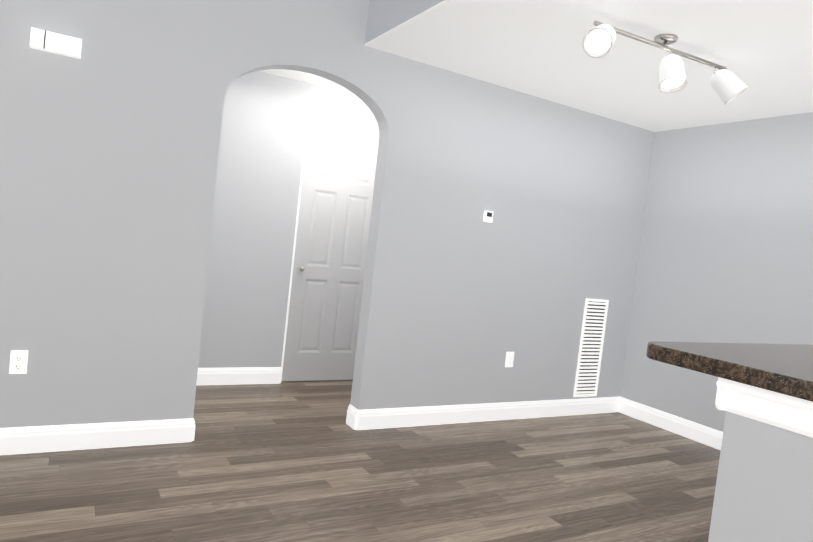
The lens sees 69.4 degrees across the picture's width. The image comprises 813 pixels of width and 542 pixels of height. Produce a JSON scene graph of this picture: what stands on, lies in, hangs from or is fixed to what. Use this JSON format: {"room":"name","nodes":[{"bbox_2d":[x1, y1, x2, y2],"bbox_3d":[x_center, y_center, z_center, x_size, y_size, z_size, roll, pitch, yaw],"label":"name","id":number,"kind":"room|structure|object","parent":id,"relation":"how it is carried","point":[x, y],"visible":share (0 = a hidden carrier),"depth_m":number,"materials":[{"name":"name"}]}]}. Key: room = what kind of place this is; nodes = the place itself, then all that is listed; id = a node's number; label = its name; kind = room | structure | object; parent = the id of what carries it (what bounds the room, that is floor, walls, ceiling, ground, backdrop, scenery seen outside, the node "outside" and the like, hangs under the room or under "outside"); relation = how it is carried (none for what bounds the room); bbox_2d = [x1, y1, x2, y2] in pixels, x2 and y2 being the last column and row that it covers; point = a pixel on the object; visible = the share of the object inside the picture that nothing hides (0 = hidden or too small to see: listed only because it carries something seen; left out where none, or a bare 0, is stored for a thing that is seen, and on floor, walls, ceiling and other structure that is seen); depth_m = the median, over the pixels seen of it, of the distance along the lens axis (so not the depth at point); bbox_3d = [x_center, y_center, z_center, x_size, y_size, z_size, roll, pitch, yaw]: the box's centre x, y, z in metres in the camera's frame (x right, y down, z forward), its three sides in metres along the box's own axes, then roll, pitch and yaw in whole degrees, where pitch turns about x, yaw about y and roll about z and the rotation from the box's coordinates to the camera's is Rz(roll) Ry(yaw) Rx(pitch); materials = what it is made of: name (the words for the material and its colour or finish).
{"room":"empty living room","nodes":[
{"label":"empty living room","id":0,"kind":"room"},
{"bbox_2d":[198,71,378,367],"bbox_3d":[-0.366,-0.248,5.141,4.040,2.440,0.110,5,3,-30],"label":"wall","id":1,"kind":"structure","parent":0,"point":[269,120],"depth_m":4.61,"materials":[{"name":"grey paint"}]},
{"bbox_2d":[280,133,377,382],"bbox_3d":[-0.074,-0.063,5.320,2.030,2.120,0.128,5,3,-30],"label":"door frame","id":2,"kind":"structure","parent":1,"relation":"attached to","point":[334,139],"depth_m":4.78,"materials":[{"name":"white paint"}]},
{"bbox_2d":[281,135,377,380],"bbox_3d":[-0.601,-0.067,4.970,0.730,2.020,0.077,5,3,-30],"label":"closet door","id":3,"kind":"structure","parent":1,"relation":"in","point":[335,206],"depth_m":4.94,"materials":[{"name":"white paint"}]},
{"bbox_2d":[260,69,354,94],"bbox_3d":[-0.433,-1.549,5.445,4.040,0.100,3.070,5,3,-30],"label":"ceiling","id":4,"kind":"structure","parent":0,"point":[308,78],"depth_m":4.55,"materials":[{"name":"white paint"}]},
{"bbox_2d":[0,0,654,427],"bbox_3d":[-1.152,-0.760,3.264,7.760,3.452,0.130,5,3,-30],"label":"wall","id":5,"kind":"structure","parent":0,"point":[108,154],"depth_m":3.33,"materials":[{"name":"grey paint"}]},
{"bbox_2d":[9,350,27,373],"label":"outlet plates","id":6,"kind":"object","parent":5,"relation":"attached to","point":[18,361],"depth_m":2.88,"materials":[{"name":"white plastic"}]},
{"bbox_2d":[30,27,81,58],"bbox_3d":[-1.681,-1.093,2.816,0.210,0.085,0.052,5,3,-30],"label":"door chime","id":7,"kind":"object","parent":5,"relation":"attached to","point":[53,42],"visible":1,"depth_m":2.80,"materials":[{"name":"white plastic"}]},
{"bbox_2d":[0,367,722,454],"bbox_3d":[-0.536,1.041,1.969,7.340,0.132,5.440,5,3,-30],"label":"baseboard","id":8,"kind":"structure","parent":5,"relation":"attached to","point":[34,439],"depth_m":4.11,"materials":[{"name":"white paint"}]},
{"bbox_2d":[483,211,492,222],"bbox_3d":[0.588,-0.391,4.218,0.070,0.080,0.024,5,3,-30],"label":"thermostat","id":9,"kind":"object","parent":5,"relation":"attached to","point":[487,216],"visible":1,"depth_m":4.21,"materials":[{"name":"white plastic"}]},
{"bbox_2d":[505,352,513,366],"label":"outlet plates","id":10,"kind":"object","parent":5,"relation":"attached to","point":[509,355],"depth_m":4.45,"materials":[{"name":"white plastic"}]},
{"bbox_2d":[573,299,608,396],"bbox_3d":[1.539,0.642,4.888,0.265,0.820,0.012,5,3,-30],"label":"air vent","id":11,"kind":"object","parent":5,"relation":"in","point":[591,346],"visible":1,"depth_m":4.88,"materials":[{"name":"white plastic"}]},
{"bbox_2d":[0,380,720,541],"bbox_3d":[-0.975,1.085,2.712,8.040,0.120,7.750,5,3,-30],"label":"floor","id":12,"kind":"structure","parent":0,"point":[292,461],"depth_m":3.05,"materials":[{"name":"wood"}]},
{"bbox_2d":[365,0,443,42],"bbox_3d":[2.186,-1.607,2.438,2.972,1.050,4.450,5,3,-30],"label":"soffit","id":13,"kind":"structure","parent":0,"point":[384,16],"depth_m":3.36,"materials":[{"name":"grey paint"}]},
{"bbox_2d":[365,0,812,131],"bbox_3d":[2.127,-1.079,2.462,2.972,0.012,4.450,5,3,-30],"label":"ceiling","id":14,"kind":"structure","parent":0,"point":[762,50],"depth_m":3.30,"materials":[{"name":"white paint"}]},
{"bbox_2d":[582,21,747,104],"bbox_3d":[1.321,-1.050,2.937,1.102,0.269,0.237,5,3,-30],"label":"light","id":15,"kind":"object","parent":14,"relation":"hanging from","point":[728,86],"visible":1,"depth_m":2.96,"materials":[{"name":"white glass"}]},
{"bbox_2d":[620,112,812,431],"bbox_3d":[2.506,-0.043,4.413,0.200,2.740,7.240,5,3,-30],"label":"wall","id":16,"kind":"structure","parent":0,"point":[725,255],"depth_m":4.45,"materials":[{"name":"grey paint"}]},
{"bbox_2d":[708,411,812,541],"bbox_3d":[2.036,0.933,1.282,1.922,0.985,1.720,5,3,-30],"label":"wall","id":17,"kind":"structure","parent":0,"point":[764,488],"depth_m":1.43,"materials":[{"name":"grey paint"}]},
{"bbox_2d":[646,341,812,401],"bbox_3d":[2.010,0.392,1.356,1.963,0.045,1.973,5,3,-30],"label":"countertop","id":18,"kind":"structure","parent":17,"relation":"on","point":[786,369],"depth_m":1.56,"materials":[{"name":"stone"}]},
{"bbox_2d":[715,377,812,437],"bbox_3d":[2.072,0.477,1.265,1.944,0.070,1.742,5,3,-30],"label":"trim","id":19,"kind":"structure","parent":17,"relation":"attached to","point":[782,413],"depth_m":1.42,"materials":[{"name":"white paint"}]}
]}

